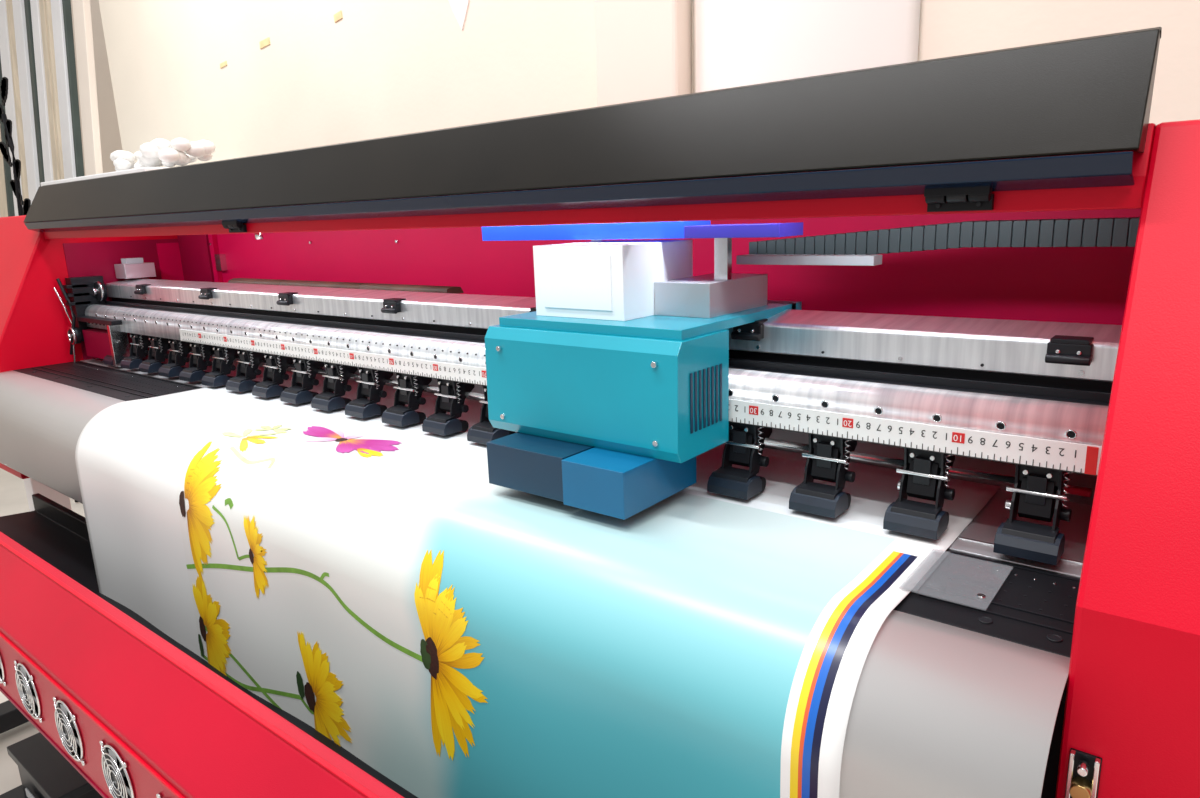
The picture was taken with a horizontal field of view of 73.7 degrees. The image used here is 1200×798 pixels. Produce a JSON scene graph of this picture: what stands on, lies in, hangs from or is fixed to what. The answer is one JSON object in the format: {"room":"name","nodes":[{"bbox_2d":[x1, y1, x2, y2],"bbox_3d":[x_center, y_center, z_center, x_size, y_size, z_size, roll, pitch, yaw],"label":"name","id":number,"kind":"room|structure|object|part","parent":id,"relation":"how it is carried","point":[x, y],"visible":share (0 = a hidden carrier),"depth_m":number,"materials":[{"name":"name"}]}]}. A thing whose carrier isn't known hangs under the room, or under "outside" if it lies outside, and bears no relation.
{"room":"print shop","nodes":[
{"label":"print shop","id":0,"kind":"room"},
{"bbox_2d":[0,468,84,794],"bbox_3d":[-1.529,1.004,1.905,9.700,0.100,6.600,8,16,38],"label":"floor","id":1,"kind":"structure","parent":0,"point":[13,496],"depth_m":2.31,"materials":[{"name":"tile"}]},
{"bbox_2d":[0,478,71,797],"bbox_3d":[-0.425,0.655,1.374,2.770,0.740,0.700,8,16,38],"label":"stand","id":2,"kind":"object","parent":1,"relation":"on","point":[11,717],"visible":0.02,"depth_m":2.12,"materials":[{"name":"grey metal"}]},
{"bbox_2d":[0,215,177,478],"bbox_3d":[-1.391,-0.176,2.127,0.420,0.610,0.472,8,16,38],"label":"housing","id":3,"kind":"object","parent":2,"relation":"on","point":[34,323],"visible":0.17,"depth_m":1.88,"materials":[{"name":"metal"}]},
{"bbox_2d":[63,239,183,359],"bbox_3d":[-1.180,-0.240,2.037,0.006,0.320,0.280,8,16,38],"label":"liner","id":4,"kind":"object","parent":3,"relation":"attached to","point":[88,258],"visible":0.36,"depth_m":1.99,"materials":[{"name":"red metal"}]},
{"bbox_2d":[0,351,1091,797],"bbox_3d":[-0.428,0.111,1.319,2.140,0.177,0.474,8,16,38],"label":"platen","id":5,"kind":"object","parent":3,"relation":"attached to","point":[977,539],"depth_m":0.56,"materials":[{"name":"metal"}]},
{"bbox_2d":[53,258,155,366],"bbox_3d":[-1.129,-0.210,1.903,0.245,0.238,0.212,8,16,38],"label":"mechanism","id":6,"kind":"object","parent":5,"relation":"on","point":[83,292],"visible":0.96,"depth_m":1.90,"materials":[{"name":"black metal"}]},
{"bbox_3d":[-0.545,0.149,1.176,2.140,0.175,0.097,8,16,38],"label":"front apron","id":7,"kind":"part","parent":5,"relation":"part of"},
{"bbox_2d":[75,372,999,797],"bbox_3d":[-0.225,0.565,1.228,1.372,1.043,0.436,8,16,38],"label":"banner","id":8,"kind":"object","parent":5,"relation":"on","point":[457,633],"visible":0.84,"depth_m":0.81,"materials":[{"name":"multicoloured fabric"}]},
{"bbox_2d":[179,425,487,760],"bbox_3d":[-0.297,0.284,1.057,0.641,0.415,0.197,8,16,38],"label":"artwork","id":9,"kind":"object","parent":8,"relation":"attached to","point":[337,575],"depth_m":0.96,"materials":[{"name":"multicoloured paper"}]},
{"bbox_2d":[32,361,1079,641],"bbox_3d":[-0.467,0.040,1.243,2.116,0.002,0.116,8,16,38],"label":"platen fixings","id":10,"kind":"object","parent":5,"relation":"attached to","point":[986,620],"depth_m":0.64,"materials":[{"name":"black metal"}]},
{"bbox_2d":[85,304,1108,445],"bbox_3d":[-0.392,-0.088,1.304,2.110,0.051,0.073,8,16,38],"label":"pinch beam","id":11,"kind":"object","parent":5,"relation":"on","point":[1027,417],"visible":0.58,"depth_m":0.79,"materials":[{"name":"silver metal"}]},
{"bbox_2d":[132,341,1091,497],"bbox_3d":[-0.406,-0.038,1.320,2.100,0.008,0.008,8,16,38],"label":"shaft","id":12,"kind":"object","parent":11,"relation":"attached to","point":[974,474],"visible":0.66,"depth_m":0.79,"materials":[{"name":"metal"}]},
{"bbox_2d":[106,278,1121,381],"bbox_3d":[-0.357,-0.159,1.345,2.120,0.040,0.080,8,16,38],"label":"guide beam","id":13,"kind":"object","parent":11,"relation":"on","point":[1003,346],"visible":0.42,"depth_m":0.84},
{"bbox_2d":[134,284,150,294],"bbox_3d":[-1.048,-0.251,1.833,0.034,0.022,0.027,8,16,38],"label":"clip","id":14,"kind":"object","parent":13,"relation":"attached to","point":[140,288],"visible":0.99,"depth_m":1.82,"materials":[{"name":"black plastic"}]},
{"bbox_2d":[198,288,216,299],"bbox_3d":[-0.805,-0.216,1.643,0.034,0.022,0.027,8,16,38],"label":"clip","id":15,"kind":"object","parent":13,"relation":"attached to","point":[205,293],"visible":0.99,"depth_m":1.63,"materials":[{"name":"black plastic"}]},
{"bbox_2d":[276,292,297,305],"bbox_3d":[-0.570,-0.183,1.460,0.034,0.022,0.027,8,16,38],"label":"clip","id":16,"kind":"object","parent":13,"relation":"attached to","point":[285,298],"visible":1,"depth_m":1.45,"materials":[{"name":"black plastic"}]},
{"bbox_2d":[228,278,463,293],"bbox_3d":[-0.522,-0.221,1.547,0.720,0.012,0.039,8,16,38],"label":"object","id":17,"kind":"object","parent":13,"relation":"attached to","point":[350,285],"visible":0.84,"depth_m":1.47,"materials":[{"name":"grey metal"}]},
{"bbox_2d":[381,298,405,313],"bbox_3d":[-0.327,-0.148,1.270,0.034,0.022,0.027,8,16,38],"label":"clip","id":18,"kind":"object","parent":13,"relation":"attached to","point":[391,305],"visible":1,"depth_m":1.26,"materials":[{"name":"black plastic"}]},
{"bbox_2d":[731,319,767,340],"bbox_3d":[0.166,-0.077,0.884,0.034,0.022,0.027,8,16,38],"label":"clip","id":19,"kind":"object","parent":13,"relation":"attached to","point":[754,331],"visible":0.87,"depth_m":0.87,"materials":[{"name":"black plastic"}]},
{"bbox_2d":[1045,335,1093,365],"bbox_3d":[0.409,-0.042,0.695,0.034,0.022,0.027,8,16,38],"label":"clip","id":20,"kind":"object","parent":13,"relation":"attached to","point":[1061,349],"visible":1,"depth_m":0.69,"materials":[{"name":"black plastic"}]},
{"bbox_2d":[179,329,1101,475],"bbox_3d":[-0.223,-0.040,1.127,1.593,0.024,0.004,8,16,38],"label":"measuring tape","id":21,"kind":"object","parent":11,"relation":"attached to","point":[1079,458],"visible":0.83,"depth_m":0.77,"materials":[{"name":"white"}]},
{"bbox_2d":[883,448,954,539],"bbox_3d":[0.302,0.083,0.747,0.050,0.078,0.068,8,16,38],"label":"roller","id":22,"kind":"object","parent":11,"relation":"attached to","point":[925,474],"depth_m":0.74,"materials":[{"name":"black plastic"}]},
{"bbox_2d":[993,464,1071,564],"bbox_3d":[0.376,0.093,0.689,0.050,0.078,0.068,8,16,38],"label":"roller","id":23,"kind":"object","parent":11,"relation":"attached to","point":[1034,496],"depth_m":0.68,"materials":[{"name":"black plastic"}]},
{"bbox_2d":[167,348,1096,504],"bbox_3d":[-0.300,-0.066,1.442,2.130,0.114,0.042,8,16,38],"label":"guide","id":24,"kind":"object","parent":5,"relation":"on","point":[1081,480],"visible":0.1,"depth_m":0.93,"materials":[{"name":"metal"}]},
{"bbox_2d":[482,221,802,519],"bbox_3d":[0.015,-0.062,0.940,0.420,0.282,0.330,8,16,38],"label":"carriage","id":25,"kind":"object","parent":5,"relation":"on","point":[611,390],"visible":0.98,"depth_m":0.84,"materials":[{"name":"teal plastic"}]},
{"bbox_2d":[736,217,1139,265],"bbox_3d":[0.335,-0.160,0.824,0.400,0.043,0.070,8,16,38],"label":"chain","id":26,"kind":"object","parent":25,"relation":"attached to","point":[851,248],"visible":0.95,"depth_m":0.81,"materials":[{"name":"black plastic"}]},
{"bbox_2d":[977,594,984,598],"bbox_3d":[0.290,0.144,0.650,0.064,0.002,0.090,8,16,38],"label":"screw","id":27,"kind":"object","parent":5,"relation":"on","point":[979,596],"visible":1,"depth_m":0.61,"materials":[{"name":"grey metal"}]},
{"bbox_2d":[44,123,1156,238],"bbox_3d":[-0.449,-0.285,1.220,2.140,0.058,0.035,8,16,38],"label":"beam","id":28,"kind":"structure","parent":3,"relation":"attached to","point":[1110,197],"depth_m":0.76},
{"bbox_2d":[255,233,262,238],"bbox_3d":[-0.559,-0.268,1.311,0.012,0.012,0.012,8,16,38],"label":"magnet","id":29,"kind":"object","parent":28,"relation":"attached to","point":[257,235],"visible":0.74,"depth_m":1.31,"materials":[{"name":"metal"}]},
{"bbox_2d":[24,27,1161,232],"bbox_3d":[-0.469,-0.314,1.203,2.152,0.120,0.060,8,16,38],"label":"lid","id":30,"kind":"object","parent":28,"relation":"attached to","point":[1086,94],"depth_m":0.72,"materials":[{"name":"black"}]},
{"bbox_3d":[-0.598,-0.284,1.307,0.048,0.024,0.016,8,16,38],"label":"lid hinge","id":31,"kind":"part","parent":30,"relation":"part of","materials":[{"name":"black plastic"}]},
{"bbox_3d":[-0.469,-0.330,1.201,2.151,0.080,0.055,8,16,38],"label":"lid end caps","id":32,"kind":"part","parent":30,"relation":"part of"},
{"bbox_3d":[0.279,-0.158,0.622,0.048,0.024,0.016,8,16,38],"label":"lid hinge","id":33,"kind":"part","parent":30,"relation":"part of","materials":[{"name":"black plastic"}]},
{"bbox_2d":[177,209,1140,324],"bbox_3d":[-0.253,-0.075,1.509,2.140,0.610,0.035,8,16,38],"label":"panel","id":34,"kind":"object","parent":3,"relation":"attached to","point":[1089,285],"visible":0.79,"depth_m":1.04,"materials":[{"name":"metal"}]},
{"bbox_2d":[1041,701,1064,797],"bbox_3d":[-0.490,0.185,1.253,2.140,0.214,0.020,8,16,38],"label":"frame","id":35,"kind":"object","parent":3,"relation":"attached to","point":[1051,773],"visible":0.02,"depth_m":0.59,"materials":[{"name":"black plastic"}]},
{"bbox_2d":[0,493,417,797],"bbox_3d":[-0.599,0.373,1.149,2.340,0.199,0.295,8,16,38],"label":"trough","id":36,"kind":"object","parent":2,"relation":"attached to","point":[203,746],"visible":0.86,"depth_m":0.97,"materials":[{"name":"red metal"}]},
{"bbox_2d":[0,653,6,685],"bbox_3d":[-0.936,0.399,1.236,0.085,0.085,0.011,8,16,38],"label":"fan","id":37,"kind":"object","parent":36,"relation":"attached to","point":[2,667],"visible":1,"depth_m":1.22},
{"bbox_2d":[14,660,42,722],"bbox_3d":[-0.815,0.416,1.141,0.085,0.085,0.011,8,16,38],"label":"fan","id":38,"kind":"object","parent":36,"relation":"attached to","point":[26,686],"visible":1,"depth_m":1.13,"materials":[{"name":"silver metal"}]},
{"bbox_2d":[53,696,85,765],"bbox_3d":[-0.694,0.434,1.047,0.085,0.085,0.011,8,16,38],"label":"fan","id":39,"kind":"object","parent":36,"relation":"attached to","point":[66,726],"visible":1,"depth_m":1.04,"materials":[{"name":"silver metal"}]},
{"bbox_2d":[100,740,135,797],"bbox_3d":[-0.573,0.451,0.952,0.085,0.085,0.011,8,16,38],"label":"fan","id":40,"kind":"object","parent":36,"relation":"attached to","point":[114,775],"visible":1,"depth_m":0.94,"materials":[{"name":"silver metal"}]},
{"bbox_2d":[0,540,379,797],"bbox_3d":[-0.670,0.392,1.062,2.340,0.198,0.072,8,16,38],"label":"trim","id":41,"kind":"structure","parent":36,"relation":"attached to","point":[315,758],"depth_m":0.94,"materials":[{"name":"red metal"}]},
{"bbox_2d":[1055,119,1199,797],"bbox_3d":[0.632,0.117,0.536,0.480,0.610,0.486,8,16,38],"label":"housing","id":42,"kind":"object","parent":2,"relation":"on","point":[1132,703],"depth_m":0.51,"materials":[{"name":"metal"}]},
{"bbox_3d":[0.315,0.285,0.529,0.018,0.108,0.015,8,16,38],"label":"lock slot","id":43,"kind":"part","parent":42,"relation":"part of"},
{"bbox_2d":[0,77,77,501],"bbox_3d":[-2.625,-0.448,3.746,0.261,1.968,0.020,8,16,38],"label":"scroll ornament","id":44,"kind":"object","parent":1,"relation":"on","point":[23,206],"visible":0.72,"depth_m":3.58,"materials":[{"name":"black metal"}]},
{"bbox_2d":[0,0,102,216],"bbox_3d":[-2.922,-1.045,4.119,1.850,3.000,0.329,8,16,38],"label":"curtain","id":45,"kind":"object","parent":1,"relation":"on","point":[37,52],"visible":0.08,"depth_m":3.83,"materials":[{"name":"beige fabric"}]},
{"bbox_2d":[7,732,102,797],"bbox_3d":[-1.122,0.862,1.746,0.280,0.220,0.182,8,16,38],"label":"box","id":46,"kind":"object","parent":1,"relation":"on","point":[44,772],"visible":0.48,"depth_m":1.67,"materials":[{"name":"black plastic"}]},
{"bbox_2d":[40,167,169,185],"bbox_3d":[-1.811,-0.134,3.297,1.000,1.515,0.353,8,16,38],"label":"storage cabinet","id":47,"kind":"object","parent":1,"relation":"on","point":[141,169],"visible":0.03,"depth_m":2.92,"materials":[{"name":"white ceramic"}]},
{"bbox_2d":[110,138,215,170],"bbox_3d":[-1.643,-0.905,2.977,0.595,0.103,0.196,8,16,38],"label":"bag","id":48,"kind":"object","parent":47,"relation":"on","point":[156,153],"visible":0.96,"depth_m":2.84,"materials":[{"name":"white plastic"}]},
{"bbox_2d":[71,0,121,175],"bbox_3d":[-5.188,-1.192,4.664,0.100,3.200,6.100,8,16,38],"label":"wall","id":49,"kind":"structure","parent":0,"point":[110,138],"depth_m":6.14,"materials":[{"name":"beige paint"}]},
{"bbox_2d":[103,355,112,365],"bbox_3d":[-1.104,-0.119,1.846,0.050,0.078,0.068,8,16,38],"label":"roller","id":50,"kind":"object","parent":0,"point":[107,360],"depth_m":1.83,"materials":[{"name":"black plastic"}]},
{"bbox_2d":[120,333,149,368],"bbox_3d":[-1.030,-0.109,1.788,0.050,0.078,0.068,8,16,38],"label":"roller","id":51,"kind":"object","parent":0,"point":[139,350],"depth_m":1.77,"materials":[{"name":"black plastic"}]},
{"bbox_2d":[139,336,169,372],"bbox_3d":[-0.956,-0.098,1.730,0.050,0.078,0.068,8,16,38],"label":"roller","id":52,"kind":"object","parent":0,"point":[157,354],"depth_m":1.72,"materials":[{"name":"black plastic"}]},
{"bbox_2d":[158,339,190,377],"bbox_3d":[-0.882,-0.087,1.672,0.050,0.078,0.068,8,16,38],"label":"roller","id":53,"kind":"object","parent":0,"point":[177,357],"depth_m":1.66,"materials":[{"name":"black plastic"}]},
{"bbox_2d":[179,343,213,381],"bbox_3d":[-0.808,-0.077,1.614,0.050,0.078,0.068,8,16,38],"label":"roller","id":54,"kind":"object","parent":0,"point":[199,361],"depth_m":1.60,"materials":[{"name":"black plastic"}]},
{"bbox_2d":[201,346,238,386],"bbox_3d":[-0.734,-0.066,1.556,0.050,0.078,0.068,8,16,38],"label":"roller","id":55,"kind":"object","parent":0,"point":[222,364],"depth_m":1.54,"materials":[{"name":"black plastic"}]},
{"bbox_2d":[226,349,264,391],"bbox_3d":[-0.660,-0.055,1.499,0.050,0.078,0.068,8,16,38],"label":"roller","id":56,"kind":"object","parent":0,"point":[248,364],"depth_m":1.49,"materials":[{"name":"black plastic"}]},
{"bbox_2d":[252,353,292,397],"bbox_3d":[-0.586,-0.045,1.441,0.050,0.078,0.068,8,16,38],"label":"roller","id":57,"kind":"object","parent":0,"point":[274,375],"depth_m":1.43,"materials":[{"name":"black plastic"}]},
{"bbox_2d":[280,358,324,403],"bbox_3d":[-0.512,-0.034,1.383,0.050,0.078,0.068,8,16,38],"label":"roller","id":58,"kind":"object","parent":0,"point":[304,374],"depth_m":1.37,"materials":[{"name":"black plastic"}]},
{"bbox_2d":[311,362,357,410],"bbox_3d":[-0.438,-0.024,1.325,0.050,0.078,0.068,8,16,38],"label":"roller","id":59,"kind":"object","parent":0,"point":[336,378],"depth_m":1.31,"materials":[{"name":"black plastic"}]},
{"bbox_2d":[345,367,392,418],"bbox_3d":[-0.364,-0.013,1.267,0.050,0.078,0.068,8,16,38],"label":"roller","id":60,"kind":"object","parent":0,"point":[371,384],"depth_m":1.26,"materials":[{"name":"black plastic"}]},
{"bbox_2d":[381,373,431,426],"bbox_3d":[-0.290,-0.002,1.209,0.050,0.078,0.068,8,16,38],"label":"roller","id":61,"kind":"object","parent":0,"point":[409,390],"depth_m":1.20,"materials":[{"name":"black plastic"}]},
{"bbox_2d":[422,379,474,435],"bbox_3d":[-0.216,0.008,1.152,0.050,0.078,0.068,8,16,38],"label":"roller","id":62,"kind":"object","parent":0,"point":[451,396],"depth_m":1.14,"materials":[{"name":"black plastic"}]},
{"bbox_2d":[467,386,514,444],"bbox_3d":[-0.142,0.019,1.094,0.050,0.078,0.068,8,16,38],"label":"roller","id":63,"kind":"object","parent":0,"point":[483,431],"depth_m":1.08,"materials":[{"name":"black plastic"}]},
{"bbox_2d":[100,297,1112,405],"bbox_3d":[-0.369,-0.125,1.335,2.120,0.026,0.103,8,16,38],"label":"guide recess","id":64,"kind":"object","parent":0,"point":[996,383],"depth_m":0.83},
{"bbox_2d":[131,296,1083,375],"bbox_3d":[-0.342,-0.131,1.286,1.943,0.004,0.002,8,16,38],"label":"screws","id":65,"kind":"object","parent":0,"point":[1081,373],"depth_m":0.88,"materials":[{"name":"metal"}]},
{"bbox_2d":[594,0,691,106],"bbox_3d":[0.097,-0.723,1.797,0.220,3.200,0.070,8,16,38],"label":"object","id":66,"kind":"structure","parent":0,"point":[643,48],"depth_m":1.75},
{"bbox_2d":[99,0,1199,168],"bbox_3d":[0.478,-0.692,1.604,6.570,3.200,0.100,8,16,38],"label":"wall","id":67,"kind":"structure","parent":0,"point":[386,68],"depth_m":2.36,"materials":[{"name":"beige paint"}]},
{"bbox_2d":[220,61,226,67],"bbox_3d":[-1.372,-1.219,2.915,0.050,0.019,0.003,8,16,38],"label":"tape","id":68,"kind":"object","parent":67,"relation":"attached to","point":[224,63],"visible":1,"depth_m":2.91,"materials":[{"name":"yellow paper"}]},
{"bbox_2d":[259,37,269,48],"bbox_3d":[-1.144,-1.215,2.730,0.065,0.028,0.003,8,16,38],"label":"tape","id":69,"kind":"object","parent":67,"relation":"attached to","point":[265,42],"visible":1,"depth_m":2.73,"materials":[{"name":"yellow paper"}]},
{"bbox_2d":[333,10,342,21],"bbox_3d":[-0.806,-1.178,2.463,0.042,0.028,0.003,8,16,38],"label":"tape","id":70,"kind":"object","parent":67,"relation":"attached to","point":[338,15],"visible":1,"depth_m":2.46,"materials":[{"name":"yellow paper"}]},
{"bbox_2d":[449,0,468,29],"bbox_3d":[-0.381,-1.072,2.142,0.140,0.160,0.003,8,16,38],"label":"scrap","id":71,"kind":"object","parent":67,"relation":"attached to","point":[459,7],"visible":1,"depth_m":2.15,"materials":[{"name":"white paper"}]},
{"bbox_2d":[693,0,920,92],"bbox_3d":[0.354,-0.775,1.536,0.480,2.000,0.114,8,16,38],"label":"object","id":72,"kind":"object","parent":67,"relation":"attached to","point":[737,43],"visible":0.16,"depth_m":1.53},
{"bbox_2d":[707,422,771,499],"bbox_3d":[0.154,0.061,0.863,0.050,0.078,0.068,8,16,38],"label":"roller","id":73,"kind":"object","parent":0,"point":[745,446],"depth_m":0.85,"materials":[{"name":"black plastic"}]},
{"bbox_2d":[789,434,856,518],"bbox_3d":[0.228,0.072,0.805,0.050,0.078,0.068,8,16,38],"label":"roller","id":74,"kind":"object","parent":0,"point":[828,458],"depth_m":0.79,"materials":[{"name":"black plastic"}]}
]}

